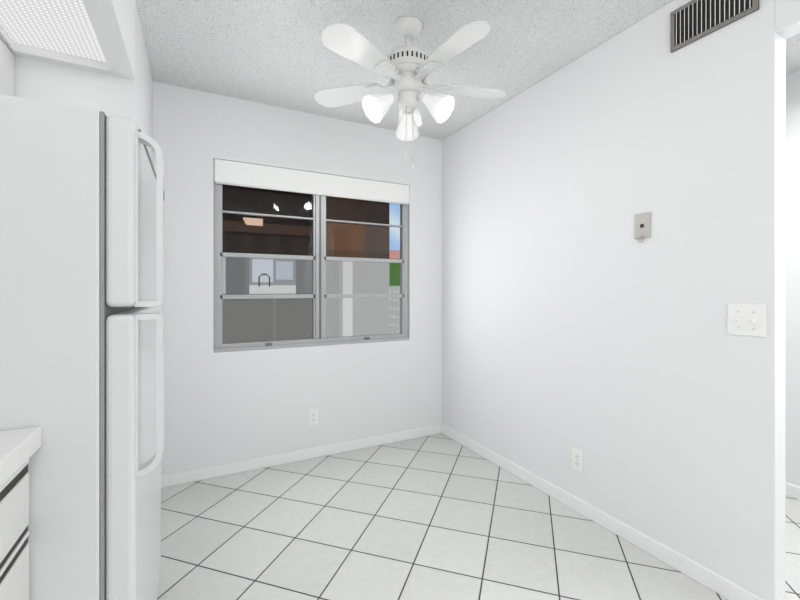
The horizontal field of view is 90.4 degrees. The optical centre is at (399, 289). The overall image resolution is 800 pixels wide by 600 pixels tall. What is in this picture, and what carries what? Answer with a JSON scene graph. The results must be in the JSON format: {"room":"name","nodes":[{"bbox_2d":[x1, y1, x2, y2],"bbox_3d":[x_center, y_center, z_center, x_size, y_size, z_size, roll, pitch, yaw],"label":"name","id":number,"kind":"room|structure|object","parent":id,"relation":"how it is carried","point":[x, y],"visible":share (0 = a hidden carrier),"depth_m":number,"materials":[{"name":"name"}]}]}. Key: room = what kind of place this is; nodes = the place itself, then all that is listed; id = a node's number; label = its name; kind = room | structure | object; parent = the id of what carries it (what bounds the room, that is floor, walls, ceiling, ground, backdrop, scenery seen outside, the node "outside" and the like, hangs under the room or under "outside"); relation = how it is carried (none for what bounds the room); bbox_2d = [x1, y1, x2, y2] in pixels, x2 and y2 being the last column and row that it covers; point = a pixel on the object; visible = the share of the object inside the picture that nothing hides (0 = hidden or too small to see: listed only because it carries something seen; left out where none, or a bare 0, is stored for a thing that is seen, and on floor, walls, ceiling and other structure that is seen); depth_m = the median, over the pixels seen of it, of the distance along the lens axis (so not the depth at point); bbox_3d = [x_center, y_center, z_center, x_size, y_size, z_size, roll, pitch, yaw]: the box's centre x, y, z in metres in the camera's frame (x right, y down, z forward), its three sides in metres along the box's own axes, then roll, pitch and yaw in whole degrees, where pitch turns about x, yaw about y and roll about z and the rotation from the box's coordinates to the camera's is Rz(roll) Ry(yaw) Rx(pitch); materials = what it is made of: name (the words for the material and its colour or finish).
{"room":"kitchen","nodes":[
{"label":"kitchen","id":0,"kind":"room"},
{"bbox_2d":[0,0,152,80],"bbox_3d":[-0.646,-1.120,-0.001,0.690,0.460,5.230,0,0,-27],"label":"ceiling","id":1,"kind":"structure","parent":0,"point":[113,23],"depth_m":1.49,"materials":[{"name":"white paint"}]},
{"bbox_2d":[0,0,105,61],"bbox_3d":[-0.512,-0.924,0.001,0.288,0.008,3.468,0,0,-27],"label":"ceiling light panel","id":2,"kind":"object","parent":1,"relation":"attached to","point":[64,26],"visible":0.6,"depth_m":1.39,"materials":[{"name":"white plastic"}]},
{"bbox_2d":[14,0,152,163],"bbox_3d":[-1.555,-0.030,1.899,0.570,2.440,0.780,0,0,-27],"label":"wall","id":3,"kind":"structure","parent":0,"point":[106,94],"depth_m":1.62,"materials":[{"name":"white paint"}]},
{"bbox_2d":[153,81,441,474],"bbox_3d":[-0.860,-0.030,2.762,2.835,2.440,0.120,0,0,-27],"label":"wall","id":4,"kind":"structure","parent":0,"point":[220,408],"depth_m":2.69,"materials":[{"name":"white paint"}]},
{"bbox_2d":[161,424,441,487],"bbox_3d":[-0.392,1.154,2.499,2.046,0.072,0.776,0,0,-27],"label":"baseboard","id":5,"kind":"structure","parent":4,"relation":"attached to","point":[177,478],"depth_m":2.73,"materials":[{"name":"white wood"}]},
{"bbox_2d":[214,159,408,352],"bbox_3d":[-0.580,-0.220,2.901,1.420,1.240,0.129,0,0,-27],"label":"window","id":6,"kind":"structure","parent":4,"relation":"in","point":[319,187],"depth_m":2.85,"materials":[{"name":"glass"}]},
{"bbox_2d":[308,408,317,425],"bbox_3d":[-0.615,0.901,2.815,0.070,0.116,0.009,0,0,-27],"label":"electrical outlet","id":7,"kind":"object","parent":4,"relation":"attached to","point":[312,416],"visible":1,"depth_m":2.81,"materials":[{"name":"white plastic"}]},
{"bbox_2d":[136,0,799,140],"bbox_3d":[1.173,-1.300,0.934,3.400,0.100,5.230,0,0,-27],"label":"ceiling","id":8,"kind":"structure","parent":0,"point":[277,53],"depth_m":2.02,"materials":[{"name":"white paint"}]},
{"bbox_2d":[315,16,505,170],"bbox_3d":[0.064,-0.906,1.860,0.962,0.688,0.947,0,0,-27],"label":"ceiling fan","id":9,"kind":"object","parent":8,"relation":"hanging from","point":[407,68],"visible":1,"depth_m":1.81,"materials":[{"name":"white metal"}]},
{"bbox_2d":[157,433,799,599],"bbox_3d":[0.866,1.220,0.777,4.090,0.060,5.230,0,0,-27],"label":"floor","id":10,"kind":"structure","parent":0,"point":[440,516],"depth_m":1.89,"materials":[{"name":"tile"}]},
{"bbox_2d":[0,427,41,599],"bbox_3d":[-0.353,0.685,-0.492,0.517,1.010,2.668,0,0,-27],"label":"base cabinet","id":11,"kind":"object","parent":10,"relation":"on","point":[19,448],"depth_m":0.73,"materials":[{"name":"white wood"}]},
{"bbox_2d":[0,94,164,599],"bbox_3d":[-1.032,0.391,1.085,0.708,1.598,0.750,0,0,-27],"label":"refrigerator","id":12,"kind":"object","parent":10,"relation":"on","point":[82,196],"visible":1,"depth_m":0.85,"materials":[{"name":"white metal"}]},
{"bbox_2d":[442,0,799,599],"bbox_3d":[1.531,-0.030,1.118,0.085,2.440,4.990,0,0,-27],"label":"wall","id":13,"kind":"structure","parent":0,"point":[576,314],"depth_m":1.84,"materials":[{"name":"white paint"}]},
{"bbox_2d":[572,447,582,472],"bbox_3d":[0.955,0.915,2.135,0.009,0.116,0.070,0,0,-27],"label":"electrical outlet","id":14,"kind":"object","parent":13,"relation":"attached to","point":[577,459],"visible":1,"depth_m":2.13,"materials":[{"name":"white plastic"}]},
{"bbox_2d":[441,424,764,599],"bbox_3d":[0.836,1.154,2.362,0.012,0.072,2.142,0,0,-27],"label":"baseboard","id":15,"kind":"structure","parent":13,"relation":"attached to","point":[712,580],"depth_m":1.90,"materials":[{"name":"white wood"}]},
{"bbox_2d":[635,212,649,242],"bbox_3d":[1.110,-0.285,1.823,0.018,0.136,0.070,0,0,-27],"label":"jack","id":16,"kind":"object","parent":13,"relation":"attached to","point":[642,225],"visible":1,"depth_m":1.82,"materials":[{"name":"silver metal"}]},
{"bbox_2d":[670,0,758,52],"bbox_3d":[1.237,-1.110,1.580,0.015,0.170,0.300,0,0,-27],"label":"air vent","id":17,"kind":"object","parent":13,"relation":"in","point":[691,21],"visible":1,"depth_m":1.60,"materials":[{"name":"grey metal"}]},
{"bbox_2d":[728,304,765,336],"bbox_3d":[1.287,0.112,1.479,0.018,0.118,0.116,0,0,-27],"label":"double light switch","id":18,"kind":"object","parent":13,"relation":"attached to","point":[746,319],"visible":1,"depth_m":1.48,"materials":[{"name":"white plastic"}]},
{"bbox_2d":[785,70,799,486],"bbox_3d":[2.604,-0.030,1.737,0.120,2.440,5.110,0,0,-27],"label":"wall","id":19,"kind":"structure","parent":0,"point":[792,278],"depth_m":2.28,"materials":[{"name":"white paint"}]},
{"bbox_2d":[785,482,799,499],"bbox_3d":[2.572,1.154,1.653,0.012,0.072,4.970,0,0,-27],"label":"baseboard","id":20,"kind":"structure","parent":19,"relation":"attached to","point":[792,491],"depth_m":2.27,"materials":[{"name":"white wood"}]},
{"bbox_3d":[-0.900,-0.030,-0.131,0.120,2.440,4.990,0,0,-27],"label":"wall","id":21,"kind":"structure","parent":0,"visible":0},
{"bbox_2d":[0,38,13,96],"bbox_3d":[-1.434,-0.549,1.251,0.188,0.678,0.475,0,0,-27],"label":"upper cabinet","id":22,"kind":"object","parent":21,"relation":"attached to","point":[6,71],"visible":0.48,"depth_m":1.40,"materials":[{"name":"white wood"}]},
{"label":"outside","id":23,"kind":"structure","parent":0,"visible":0},
{"bbox_2d":[222,184,399,342],"bbox_3d":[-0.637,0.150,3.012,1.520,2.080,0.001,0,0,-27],"label":"window glass","id":24,"kind":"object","parent":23,"point":[344,285],"depth_m":2.96,"materials":[{"name":"clear glass"}]}
]}

